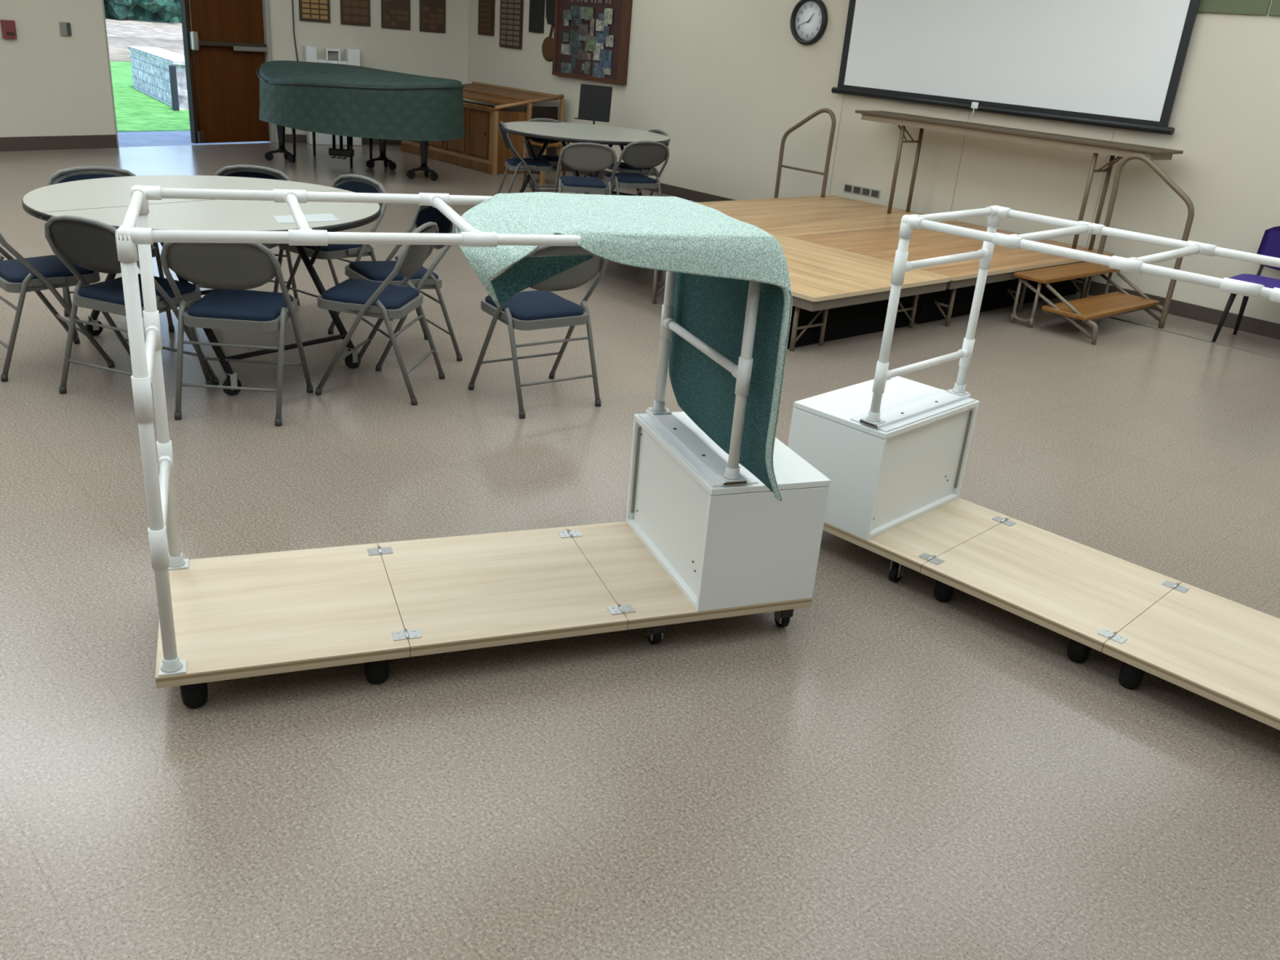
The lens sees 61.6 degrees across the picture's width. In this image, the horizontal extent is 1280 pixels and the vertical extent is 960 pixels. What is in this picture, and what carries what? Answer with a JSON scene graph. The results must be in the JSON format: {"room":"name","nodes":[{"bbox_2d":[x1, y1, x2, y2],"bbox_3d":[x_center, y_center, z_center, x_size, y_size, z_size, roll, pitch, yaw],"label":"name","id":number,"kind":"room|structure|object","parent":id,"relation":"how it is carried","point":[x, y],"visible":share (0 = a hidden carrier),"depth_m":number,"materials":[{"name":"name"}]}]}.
{"room":"community hall","nodes":[
{"label":"community hall","id":0,"kind":"room"},
{"bbox_2d":[0,0,115,137],"bbox_3d":[-9.354,-3.558,6.540,0.162,3.300,16.212,20,27,33],"label":"wall","id":1,"kind":"structure","parent":0,"point":[52,84],"depth_m":10.97,"materials":[{"name":"beige paint"}]},
{"bbox_2d":[0,19,17,39],"bbox_3d":[-6.178,-4.410,10.510,0.059,0.170,0.120,20,27,33],"label":"fire alarm","id":2,"kind":"object","parent":1,"relation":"attached to","point":[8,29],"visible":1,"depth_m":10.49,"materials":[{"name":"red plastic"}]},
{"bbox_2d":[0,134,117,151],"bbox_3d":[-10.020,-1.815,6.356,0.026,0.135,14.208,20,27,33],"label":"baseboard","id":3,"kind":"structure","parent":1,"relation":"attached to","point":[95,141],"depth_m":11.19,"materials":[{"name":"brown rubber"}]},
{"bbox_2d":[59,22,71,35],"bbox_3d":[-5.843,-4.590,10.925,0.033,0.130,0.100,21,27,33],"label":"wall switch","id":4,"kind":"object","parent":1,"relation":"attached to","point":[65,27],"visible":1,"depth_m":10.92,"materials":[{"name":"grey plastic"}]},
{"bbox_2d":[101,0,276,147],"bbox_3d":[-5.067,-4.900,12.052,0.180,2.170,2.032,20,27,33],"label":"trim","id":5,"kind":"structure","parent":1,"relation":"attached to","point":[265,3],"depth_m":12.62,"materials":[{"name":"silver metal"}]},
{"bbox_2d":[179,0,269,143],"bbox_3d":[-4.753,-4.980,12.374,0.160,2.093,0.998,20,27,33],"label":"door","id":6,"kind":"structure","parent":1,"relation":"in","point":[224,47],"depth_m":12.43,"materials":[{"name":"brown wood"}]},
{"bbox_2d":[269,0,468,142],"bbox_3d":[-3.310,-5.851,13.204,2.467,3.300,0.160,-8,26,-28],"label":"wall","id":7,"kind":"structure","parent":0,"point":[415,51],"depth_m":13.37,"materials":[{"name":"beige paint"}]},
{"bbox_2d":[291,0,297,61],"bbox_3d":[-4.071,-5.792,12.651,0.074,2.900,0.018,-8,26,-28],"label":"power cord","id":8,"kind":"object","parent":7,"relation":"attached to","point":[291,0],"visible":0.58,"depth_m":12.81,"materials":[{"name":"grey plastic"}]},
{"bbox_2d":[298,0,330,22],"bbox_3d":[-3.878,-5.766,12.777,0.363,0.575,0.027,-8,26,-28],"label":"plaque","id":9,"kind":"object","parent":7,"relation":"attached to","point":[315,11],"visible":1,"depth_m":12.83,"materials":[{"name":"brown wood"}]},
{"bbox_2d":[302,45,361,145],"bbox_3d":[-3.783,-4.724,13.236,0.650,1.130,0.144,-8,26,-28],"label":"wall heater","id":10,"kind":"object","parent":7,"relation":"attached to","point":[352,55],"visible":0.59,"depth_m":13.11,"materials":[{"name":"white metal"}]},
{"bbox_2d":[284,133,401,145],"bbox_3d":[-3.372,-4.352,13.766,2.417,0.100,0.017,-8,26,-28],"label":"baseboard","id":11,"kind":"structure","parent":7,"relation":"attached to","point":[288,137],"depth_m":13.67,"materials":[{"name":"brown rubber"}]},
{"bbox_2d":[340,0,370,26],"bbox_3d":[-3.452,-5.825,13.009,0.361,0.580,0.027,-8,26,-28],"label":"plaque","id":12,"kind":"object","parent":7,"relation":"attached to","point":[353,12],"visible":1,"depth_m":13.06,"materials":[{"name":"brown wood"}]},
{"bbox_2d":[381,0,410,30],"bbox_3d":[-3.014,-5.884,13.249,0.365,0.587,0.027,-8,26,-28],"label":"plaque","id":13,"kind":"object","parent":7,"relation":"attached to","point":[395,14],"visible":1,"depth_m":13.29,"materials":[{"name":"brown wood"}]},
{"bbox_2d":[419,0,445,33],"bbox_3d":[-2.601,-5.941,13.474,0.337,0.593,0.027,-8,26,-28],"label":"plaque","id":14,"kind":"object","parent":7,"relation":"attached to","point":[432,12],"visible":1,"depth_m":13.51,"materials":[{"name":"brown wood"}]},
{"bbox_2d":[0,142,1279,959],"bbox_3d":[-4.186,0.012,3.503,18.330,0.100,16.214,-15,30,-39],"label":"floor","id":15,"kind":"structure","parent":0,"point":[891,770],"depth_m":2.86,"materials":[{"name":"plastic"}]},
{"bbox_2d":[0,232,115,382],"bbox_3d":[-2.743,-0.907,4.848,0.481,0.777,0.478,-17,31,-42],"label":"folding chair","id":16,"kind":"object","parent":15,"relation":"on","point":[21,275],"visible":0.86,"depth_m":4.74,"materials":[{"name":"grey metal"}]},
{"bbox_2d":[46,165,174,336],"bbox_3d":[-2.714,-1.173,5.486,0.478,0.777,0.481,-10,27,-32],"label":"folding chair","id":17,"kind":"object","parent":15,"relation":"on","point":[77,173],"visible":0.23,"depth_m":5.50,"materials":[{"name":"grey paint"}]},
{"bbox_2d":[44,215,219,394],"bbox_3d":[-2.190,-0.764,4.621,0.478,0.777,0.481,12,24,17],"label":"folding chair","id":18,"kind":"object","parent":15,"relation":"on","point":[91,245],"visible":0.73,"depth_m":4.48,"materials":[{"name":"grey paint"}]},
{"bbox_2d":[22,175,381,395],"bbox_3d":[-2.054,-0.982,5.209,1.560,0.739,1.560,21,27,33],"label":"round table","id":19,"kind":"object","parent":15,"relation":"on","point":[104,200],"visible":0.63,"depth_m":4.92,"materials":[{"name":"grey laminate"}]},
{"bbox_2d":[272,213,337,223],"bbox_3d":[-1.501,-1.176,4.822,0.320,0.001,0.174,-13,29,-37],"label":"paper sheet","id":20,"kind":"object","parent":19,"relation":"on","point":[313,217],"visible":0.79,"depth_m":4.82,"materials":[{"name":"grey paper"}]},
{"bbox_2d":[160,242,313,426],"bbox_3d":[-1.691,-0.684,4.531,0.478,0.777,0.481,3,23,-3],"label":"folding chair","id":21,"kind":"object","parent":15,"relation":"on","point":[230,268],"visible":0.94,"depth_m":4.39,"materials":[{"name":"grey paint"}]},
{"bbox_2d":[192,164,299,305],"bbox_3d":[-2.191,-1.312,5.921,0.478,0.777,0.481,6,23,2],"label":"folding chair","id":22,"kind":"object","parent":15,"relation":"on","point":[237,171],"visible":0.18,"depth_m":5.98,"materials":[{"name":"grey paint"}]},
{"bbox_2d":[291,128,372,168],"bbox_3d":[-3.415,-3.745,11.910,1.060,0.415,0.322,20,27,32],"label":"piano bench","id":23,"kind":"object","parent":15,"relation":"on","point":[313,134],"visible":0.27,"depth_m":11.78,"materials":[{"name":"black paint"}]},
{"bbox_2d":[278,173,393,333],"bbox_3d":[-1.691,-1.268,5.919,0.478,0.777,0.481,19,27,31],"label":"folding chair","id":24,"kind":"object","parent":15,"relation":"on","point":[351,182],"visible":0.48,"depth_m":5.85,"materials":[{"name":"grey paint"}]},
{"bbox_2d":[257,60,465,180],"bbox_3d":[-3.047,-3.790,11.319,2.427,1.014,1.365,19,27,31],"label":"grand piano","id":25,"kind":"object","parent":15,"relation":"on","point":[335,100],"visible":0.99,"depth_m":10.72,"materials":[{"name":"green fabric"}]},
{"bbox_2d":[315,222,444,405],"bbox_3d":[-1.185,-0.801,4.912,0.481,0.777,0.478,7,23,6],"label":"folding chair","id":26,"kind":"object","parent":15,"relation":"on","point":[385,301],"visible":0.92,"depth_m":4.79,"materials":[{"name":"grey paint"}]},
{"bbox_2d":[345,205,462,371],"bbox_3d":[-1.198,-1.008,5.400,0.481,0.777,0.478,-11,27,-33],"label":"folding chair","id":27,"kind":"object","parent":15,"relation":"on","point":[373,271],"visible":0.65,"depth_m":5.31,"materials":[{"name":"grey paint"}]},
{"bbox_2d":[115,185,831,708],"bbox_3d":[-0.392,-0.136,2.956,1.788,1.188,0.610,-4,24,-21],"label":"cart","id":28,"kind":"object","parent":15,"relation":"on","point":[701,537],"visible":0.91,"depth_m":3.00,"materials":[{"name":"white wood"}]},
{"bbox_2d":[455,191,792,501],"bbox_3d":[-0.104,-0.374,2.885,0.819,0.686,0.755,-4,24,-21],"label":"draped cloth","id":29,"kind":"object","parent":28,"relation":"on","point":[714,255],"visible":0.91,"depth_m":2.78,"materials":[{"name":"teal fabric"}]},
{"bbox_2d":[400,81,564,175],"bbox_3d":[-1.873,-4.257,12.854,1.104,0.867,2.092,-15,30,-39],"label":"base cabinet","id":30,"kind":"object","parent":15,"relation":"on","point":[482,148],"visible":0.53,"depth_m":12.26,"materials":[{"name":"brown wood"}]},
{"bbox_2d":[497,121,552,193],"bbox_3d":[-1.065,-2.856,9.814,0.481,0.777,0.478,-2,24,-17],"label":"folding chair","id":31,"kind":"object","parent":15,"relation":"on","point":[516,164],"visible":0.8,"depth_m":9.66,"materials":[{"name":"grey paint"}]},
{"bbox_2d":[467,245,607,418],"bbox_3d":[-0.465,-0.748,4.932,0.478,0.777,0.481,-12,28,-35],"label":"folding chair","id":32,"kind":"object","parent":15,"relation":"on","point":[540,308],"visible":0.8,"depth_m":4.83,"materials":[{"name":"grey paint"}]},
{"bbox_2d":[521,139,563,185],"bbox_3d":[-1.063,-3.461,11.692,0.300,0.430,0.400,-15,30,-39],"label":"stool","id":33,"kind":"object","parent":15,"relation":"on","point":[536,147],"visible":0.42,"depth_m":11.57,"materials":[{"name":"brown wood"}]},
{"bbox_2d":[521,118,578,193],"bbox_3d":[-0.852,-3.039,10.290,0.478,0.777,0.481,-8,26,-27],"label":"folding chair","id":34,"kind":"object","parent":15,"relation":"on","point":[553,160],"visible":0.22,"depth_m":10.26,"materials":[{"name":"grey paint"}]},
{"bbox_2d":[499,121,670,195],"bbox_3d":[-0.526,-2.844,9.935,1.550,0.739,1.550,16,25,26],"label":"round table","id":35,"kind":"object","parent":15,"relation":"on","point":[564,132],"visible":0.53,"depth_m":9.68,"materials":[{"name":"grey laminate"}]},
{"bbox_2d":[554,142,617,235],"bbox_3d":[-0.467,-2.405,8.865,0.478,0.777,0.481,0,23,-11],"label":"folding chair","id":36,"kind":"object","parent":15,"relation":"on","point":[580,156],"visible":0.84,"depth_m":8.64,"materials":[{"name":"grey paint"}]},
{"bbox_2d":[574,84,612,177],"bbox_3d":[-0.484,-3.677,11.510,0.445,1.050,0.387,10,23,13],"label":"music stand","id":37,"kind":"object","parent":15,"relation":"on","point":[595,101],"visible":0.76,"depth_m":11.32,"materials":[{"name":"black metal"}]},
{"bbox_2d":[603,141,669,196],"bbox_3d":[-0.060,-2.573,9.346,0.478,0.777,0.481,-8,26,-27],"label":"folding chair","id":38,"kind":"object","parent":15,"relation":"on","point":[638,154],"visible":0.89,"depth_m":9.16,"materials":[{"name":"grey paint"}]},
{"bbox_2d":[607,128,669,196],"bbox_3d":[-0.031,-2.920,10.175,0.481,0.777,0.478,-9,26,-29],"label":"folding chair","id":39,"kind":"object","parent":15,"relation":"on","point":[623,167],"visible":0.27,"depth_m":10.00,"materials":[{"name":"grey paint"}]},
{"bbox_2d":[556,230,951,351],"bbox_3d":[0.541,-1.433,7.295,1.347,0.360,2.742,-15,30,-39],"label":"stage platform","id":40,"kind":"object","parent":15,"relation":"on","point":[837,294],"visible":0.42,"depth_m":6.53,"materials":[{"name":"brown wood"}]},
{"bbox_2d":[773,107,835,198],"bbox_3d":[1.498,-2.850,9.873,0.038,1.117,0.602,-15,30,-39],"label":"handrail","id":41,"kind":"object","parent":15,"relation":"on","point":[828,111],"visible":0.96,"depth_m":9.73,"materials":[{"name":"brown metal"}]},
{"bbox_2d":[696,195,956,236],"bbox_3d":[1.407,-2.024,8.872,2.167,0.360,1.367,-15,30,-39],"label":"stage platform","id":42,"kind":"object","parent":15,"relation":"on","point":[809,215],"visible":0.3,"depth_m":8.73,"materials":[{"name":"brown wood"}]},
{"bbox_2d":[791,221,1113,327],"bbox_3d":[2.314,-1.558,7.950,2.167,0.360,1.367,-15,30,-39],"label":"stage platform","id":43,"kind":"object","parent":15,"relation":"on","point":[1000,290],"visible":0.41,"depth_m":7.58,"materials":[{"name":"orange wood"}]},
{"bbox_2d":[854,110,1183,249],"bbox_3d":[2.802,-2.369,8.493,0.390,0.785,2.620,-15,30,-39],"label":"folding table","id":44,"kind":"object","parent":43,"relation":"on","point":[1113,148],"visible":0.96,"depth_m":8.11,"materials":[{"name":"brown laminate"},{"name":"brown grey painted steel"}]},
{"bbox_2d":[787,205,1279,730],"bbox_3d":[1.377,-0.124,3.286,0.610,1.188,1.788,-18,32,-42],"label":"cart","id":45,"kind":"object","parent":15,"relation":"on","point":[893,450],"visible":0.91,"depth_m":3.47,"materials":[{"name":"brown wood"}]},
{"bbox_2d":[1009,262,1163,344],"bbox_3d":[3.102,-1.233,7.371,1.060,0.336,0.651,-15,30,-39],"label":"steps","id":46,"kind":"structure","parent":15,"relation":"on","point":[1087,309],"depth_m":7.25,"materials":[{"name":"orange wood"}]},
{"bbox_2d":[1097,153,1194,328],"bbox_3d":[3.502,-1.673,7.485,0.039,1.117,0.602,-15,30,-39],"label":"handrail","id":47,"kind":"object","parent":15,"relation":"on","point":[1157,169],"visible":0.84,"depth_m":7.39,"materials":[{"name":"brown grey painted steel"}]},
{"bbox_2d":[1043,300,1279,359],"bbox_3d":[5.181,-0.241,5.863,0.024,0.004,7.200,-15,30,-39],"label":"trim","id":48,"kind":"structure","parent":15,"relation":"on","point":[1043,300],"depth_m":7.30,"materials":[{"name":"grey"}]},
{"bbox_2d":[1211,226,1279,342],"bbox_3d":[4.205,-1.261,7.105,0.500,0.767,0.545,25,30,39],"label":"chair","id":49,"kind":"object","parent":15,"relation":"on","point":[1269,246],"visible":0.59,"depth_m":7.25,"materials":[{"name":"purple fabric"}]},
{"bbox_2d":[466,0,1279,324],"bbox_3d":[3.034,-3.334,8.512,0.162,3.300,15.684,-15,30,-39],"label":"wall","id":50,"kind":"structure","parent":0,"point":[725,81],"depth_m":9.32,"materials":[{"name":"beige paint"}]},
{"bbox_2d":[477,0,495,35],"bbox_3d":[-1.918,-5.874,13.403,0.028,0.595,0.340,-15,30,-39],"label":"plaque","id":51,"kind":"object","parent":50,"relation":"attached to","point":[486,7],"visible":1,"depth_m":13.41,"materials":[{"name":"brown wood"}]},
{"bbox_2d":[499,0,524,48],"bbox_3d":[-1.566,-5.638,13.063,0.027,0.710,0.460,-15,30,-39],"label":"plaque","id":52,"kind":"object","parent":50,"relation":"attached to","point":[511,18],"visible":1,"depth_m":13.07,"materials":[{"name":"brown wood"}]},
{"bbox_2d":[528,0,545,33],"bbox_3d":[-1.217,-5.558,12.679,0.022,0.505,0.280,-15,30,-39],"label":"plaque","id":53,"kind":"object","parent":50,"relation":"attached to","point":[536,10],"visible":1,"depth_m":12.69,"materials":[{"name":"black wood"}]},
{"bbox_2d":[542,24,554,61],"bbox_3d":[-1.066,-5.149,12.632,0.027,0.415,0.270,-15,30,-39],"label":"paddle","id":54,"kind":"object","parent":50,"relation":"attached to","point":[548,43],"visible":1,"depth_m":12.65,"materials":[{"name":"brown wood"}]},
{"bbox_2d":[546,0,555,24],"bbox_3d":[-1.032,-5.513,12.474,0.024,0.400,0.200,-15,30,-39],"label":"plaque","id":55,"kind":"object","parent":50,"relation":"attached to","point":[550,4],"visible":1,"depth_m":12.49,"materials":[{"name":"black wood"}]},
{"bbox_2d":[551,0,632,84],"bbox_3d":[-0.550,-5.037,12.018,0.073,1.045,1.270,-15,30,-39],"label":"board","id":56,"kind":"object","parent":50,"relation":"attached to","point":[591,37],"visible":1,"depth_m":11.99,"materials":[{"name":"red wood"}]},
{"bbox_2d":[560,43,570,54],"bbox_3d":[-0.854,-4.965,12.371,0.002,0.110,0.179,-15,30,-39],"label":"photo","id":57,"kind":"object","parent":56,"relation":"attached to","point":[565,48],"depth_m":12.37},
{"bbox_2d":[563,19,568,26],"bbox_3d":[-0.842,-5.234,12.258,0.002,0.085,0.094,-15,30,-39],"label":"photo","id":58,"kind":"object","parent":56,"relation":"attached to","point":[566,22],"depth_m":12.26},
{"bbox_2d":[563,32,568,42],"bbox_3d":[-0.849,-5.079,12.321,0.002,0.094,0.102,-15,30,-39],"label":"photo","id":59,"kind":"object","parent":56,"relation":"on","point":[566,36],"depth_m":12.32},
{"bbox_2d":[560,62,572,73],"bbox_3d":[-0.850,-4.766,12.437,0.002,0.126,0.209,-15,30,-39],"label":"photo","id":60,"kind":"object","parent":56,"relation":"attached to","point":[565,67],"depth_m":12.44},
{"bbox_2d":[563,9,572,19],"bbox_3d":[-0.822,-5.290,12.209,0.002,0.101,0.152,-15,30,-39],"label":"photo","id":61,"kind":"object","parent":56,"relation":"attached to","point":[566,13],"depth_m":12.21},
{"bbox_2d":[570,57,575,68],"bbox_3d":[-0.766,-4.787,12.330,0.002,0.111,0.084,-15,30,-39],"label":"photo","id":62,"kind":"object","parent":56,"relation":"attached to","point":[573,60],"depth_m":12.33},
{"bbox_2d":[569,29,580,46],"bbox_3d":[-0.737,-5.024,12.206,0.002,0.171,0.196,-15,30,-39],"label":"photo","id":63,"kind":"object","parent":56,"relation":"attached to","point":[574,34],"depth_m":12.21},
{"bbox_2d":[569,5,581,17],"bbox_3d":[-0.723,-5.278,12.095,0.002,0.113,0.197,-15,30,-39],"label":"photo","id":64,"kind":"object","parent":56,"relation":"on","point":[575,10],"depth_m":12.10},
{"bbox_2d":[570,42,582,58],"bbox_3d":[-0.722,-4.897,12.236,0.002,0.172,0.208,-15,30,-39],"label":"photo","id":65,"kind":"object","parent":56,"relation":"attached to","point":[574,50],"depth_m":12.26},
{"bbox_2d":[572,17,582,26],"bbox_3d":[-0.704,-5.169,12.114,0.002,0.087,0.183,-15,30,-39],"label":"photo","id":66,"kind":"object","parent":56,"relation":"attached to","point":[575,21],"depth_m":12.12},
{"bbox_2d":[577,49,587,60],"bbox_3d":[-0.651,-4.820,12.176,0.002,0.097,0.174,-15,30,-39],"label":"photo","id":67,"kind":"object","parent":56,"relation":"attached to","point":[582,55],"depth_m":12.18},
{"bbox_2d":[580,6,585,18],"bbox_3d":[-0.600,-5.208,11.971,0.002,0.120,0.197,-15,30,-39],"label":"photo","id":68,"kind":"object","parent":56,"relation":"attached to","point":[583,9],"depth_m":12.01},
{"bbox_2d":[578,24,588,35],"bbox_3d":[-0.635,-5.060,12.066,0.002,0.112,0.162,-15,30,-39],"label":"photo","id":69,"kind":"object","parent":56,"relation":"on","point":[583,28],"depth_m":12.06},
{"bbox_2d":[578,33,589,40],"bbox_3d":[-0.630,-4.991,12.089,0.002,0.080,0.182,-15,30,-39],"label":"photo","id":70,"kind":"object","parent":56,"relation":"attached to","point":[582,37],"depth_m":12.11},
{"bbox_2d":[584,61,590,74],"bbox_3d":[-0.597,-4.673,12.165,0.002,0.135,0.090,-15,30,-39],"label":"photo","id":71,"kind":"object","parent":56,"relation":"attached to","point":[587,65],"depth_m":12.16},
{"bbox_2d":[584,7,593,20],"bbox_3d":[-0.567,-5.185,11.938,0.002,0.133,0.144,-15,30,-39],"label":"photo","id":72,"kind":"object","parent":56,"relation":"attached to","point":[588,15],"depth_m":11.93},
{"bbox_2d":[586,53,591,60],"bbox_3d":[-0.575,-4.772,12.099,0.002,0.073,0.074,-15,30,-39],"label":"photo","id":73,"kind":"object","parent":56,"relation":"on","point":[588,55],"depth_m":12.10},
{"bbox_2d":[585,35,595,52],"bbox_3d":[-0.554,-4.888,12.031,0.002,0.160,0.179,-15,30,-39],"label":"photo","id":74,"kind":"object","parent":56,"relation":"attached to","point":[590,44],"depth_m":12.03},
{"bbox_2d":[589,17,595,36],"bbox_3d":[-0.532,-5.041,11.950,0.002,0.186,0.072,-15,30,-39],"label":"photo","id":75,"kind":"object","parent":56,"relation":"on","point":[592,22],"depth_m":11.95},
{"bbox_2d":[592,42,603,60],"bbox_3d":[-0.466,-4.774,11.969,0.002,0.185,0.167,-15,30,-39],"label":"photo","id":76,"kind":"object","parent":56,"relation":"on","point":[598,46],"depth_m":11.97},
{"bbox_2d":[592,62,604,78],"bbox_3d":[-0.462,-4.580,12.033,0.002,0.174,0.207,-15,30,-39],"label":"photo","id":77,"kind":"object","parent":56,"relation":"attached to","point":[597,71],"depth_m":12.04},
{"bbox_2d":[595,31,606,44],"bbox_3d":[-0.434,-4.895,11.886,0.002,0.110,0.180,-15,30,-39],"label":"photo","id":78,"kind":"object","parent":56,"relation":"on","point":[600,38],"depth_m":11.89},
{"bbox_2d":[598,13,604,20],"bbox_3d":[-0.424,-5.088,11.799,0.002,0.070,0.096,-15,30,-39],"label":"photo","id":79,"kind":"object","parent":56,"relation":"on","point":[601,16],"depth_m":11.80},
{"bbox_2d":[595,18,607,31],"bbox_3d":[-0.423,-5.010,11.829,0.002,0.122,0.201,-15,30,-39],"label":"photo","id":80,"kind":"object","parent":56,"relation":"on","point":[599,24],"depth_m":11.85},
{"bbox_2d":[599,48,612,68],"bbox_3d":[-0.383,-4.670,11.904,0.002,0.185,0.208,-15,30,-39],"label":"photo","id":81,"kind":"object","parent":56,"relation":"attached to","point":[605,57],"depth_m":11.90},
{"bbox_2d":[603,26,609,35],"bbox_3d":[-0.372,-4.933,11.792,0.002,0.100,0.100,-15,30,-39],"label":"photo","id":82,"kind":"object","parent":56,"relation":"attached to","point":[606,28],"depth_m":11.79},
{"bbox_2d":[603,67,611,75],"bbox_3d":[-0.362,-4.552,11.923,0.002,0.090,0.121,-15,30,-39],"label":"photo","id":83,"kind":"object","parent":56,"relation":"attached to","point":[606,71],"depth_m":11.92},
{"bbox_2d":[604,8,613,24],"bbox_3d":[-0.346,-5.061,11.714,0.002,0.157,0.136,-15,30,-39],"label":"photo","id":84,"kind":"object","parent":56,"relation":"attached to","point":[608,11],"depth_m":11.71},
{"bbox_2d":[605,35,613,47],"bbox_3d":[-0.333,-4.821,11.789,0.002,0.118,0.125,-15,30,-39],"label":"photo","id":85,"kind":"object","parent":56,"relation":"attached to","point":[609,39],"depth_m":11.79},
{"bbox_2d":[790,0,827,44],"bbox_3d":[1.543,-4.205,9.831,0.050,0.414,0.414,-15,30,-39],"label":"wall clock","id":86,"kind":"object","parent":50,"relation":"attached to","point":[809,18],"visible":1,"depth_m":9.83,"materials":[{"name":"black plastic"}]},
{"bbox_2d":[843,183,880,198],"bbox_3d":[2.021,-2.638,9.795,0.014,0.070,0.410,-15,30,-39],"label":"outlet strip","id":87,"kind":"object","parent":50,"relation":"attached to","point":[873,193],"visible":1,"depth_m":9.79,"materials":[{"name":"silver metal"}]},
{"bbox_2d":[844,184,851,191],"bbox_3d":[1.918,-2.689,9.896,0.008,0.054,0.075,-15,30,-39],"label":"socket","id":88,"kind":"object","parent":87,"relation":"attached to","point":[847,188],"depth_m":9.90,"materials":[{"name":"grey plastic"}]},
{"bbox_2d":[853,186,860,193],"bbox_3d":[1.986,-2.655,9.827,0.008,0.054,0.075,-15,30,-39],"label":"socket","id":89,"kind":"object","parent":87,"relation":"attached to","point":[856,189],"depth_m":9.82,"materials":[{"name":"grey plastic"}]},
{"bbox_2d":[862,187,869,195],"bbox_3d":[2.053,-2.620,9.759,0.008,0.054,0.075,-15,30,-39],"label":"socket","id":90,"kind":"object","parent":87,"relation":"attached to","point":[865,191],"depth_m":9.76,"materials":[{"name":"grey plastic"}]},
{"bbox_2d":[871,190,879,197],"bbox_3d":[2.120,-2.586,9.690,0.008,0.054,0.075,-15,30,-39],"label":"socket","id":91,"kind":"object","parent":87,"relation":"attached to","point":[874,193],"depth_m":9.69,"materials":[{"name":"grey plastic"}]},
{"bbox_2d":[555,165,1279,339],"bbox_3d":[2.851,-1.845,9.069,0.018,0.105,15.663,-15,30,-39],"label":"baseboard","id":92,"kind":"structure","parent":50,"relation":"attached to","point":[1247,324],"depth_m":7.91,"materials":[{"name":"brown rubber"}]},
{"bbox_2d":[829,94,1115,247],"bbox_3d":[2.696,-3.079,8.865,0.002,2.294,2.576,-15,30,-39],"label":"trim","id":93,"kind":"structure","parent":50,"relation":"attached to","point":[843,95],"depth_m":9.00,"materials":[{"name":"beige metal"}]},
{"bbox_2d":[831,0,1199,135],"bbox_3d":[2.835,-3.830,8.343,0.090,1.928,3.115,-15,30,-39],"label":"projection screen","id":94,"kind":"object","parent":50,"relation":"attached to","point":[1113,64],"visible":1,"depth_m":8.33,"materials":[{"name":"white fabric"},{"name":"black plastic"},{"name":"black metal"}]},
{"bbox_2d":[1197,0,1271,15],"bbox_3d":[3.974,-3.635,7.162,0.020,0.955,0.665,-15,30,-39],"label":"wall panel","id":95,"kind":"object","parent":50,"relation":"attached to","point":[1260,7],"visible":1,"depth_m":7.24,"materials":[{"name":"green"}]},
{"bbox_2d":[1267,0,1279,16],"bbox_3d":[4.720,-3.251,6.402,0.019,0.955,1.572,-15,30,-39],"label":"wall panel","id":96,"kind":"object","parent":50,"relation":"attached to","point":[1274,10],"visible":1,"depth_m":7.07,"materials":[{"name":"green"}]},
{"label":"outside","id":97,"kind":"structure","parent":0,"visible":0},
{"bbox_2d":[110,61,190,132],"bbox_3d":[-15.565,-5.170,13.574,15.500,0.085,38.000,20,27,33],"label":"lawn","id":98,"kind":"structure","parent":97,"point":[135,111],"depth_m":15.74,"materials":[{"name":"green plant"}]},
{"bbox_2d":[127,45,188,110],"bbox_3d":[-7.742,-6.578,17.579,0.510,0.755,3.845,-10,27,-32],"label":"wall","id":99,"kind":"structure","parent":98,"relation":"on","point":[149,65],"depth_m":17.19,"materials":[{"name":"stone"}]},
{"bbox_2d":[168,64,179,111],"bbox_3d":[-6.909,-5.780,15.926,0.080,0.700,0.135,-10,27,-32],"label":"pier","id":100,"kind":"structure","parent":98,"relation":"on","point":[172,69],"depth_m":15.87,"materials":[{"name":"grey"}]},
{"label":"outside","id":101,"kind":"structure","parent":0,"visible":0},
{"bbox_2d":[117,130,271,147],"bbox_3d":[-7.400,-3.349,10.897,1.340,0.090,13.000,20,27,33],"label":"path","id":102,"kind":"structure","parent":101,"point":[141,139],"depth_m":12.86,"materials":[{"name":"concrete"}]},
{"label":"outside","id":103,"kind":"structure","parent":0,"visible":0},
{"bbox_2d":[105,18,184,62],"bbox_3d":[-32.569,-9.595,19.201,26.001,1.040,64.000,20,27,33],"label":"slope","id":104,"kind":"structure","parent":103,"point":[168,36],"depth_m":31.45,"materials":[{"name":"grey stone"}]},
{"bbox_2d":[103,0,182,22],"bbox_3d":[-16.267,-17.040,37.495,3.353,2.591,30.914,20,27,33],"label":"hedge","id":105,"kind":"object","parent":104,"relation":"on","point":[159,11],"visible":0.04,"depth_m":35.93,"materials":[{"name":"green plant"}]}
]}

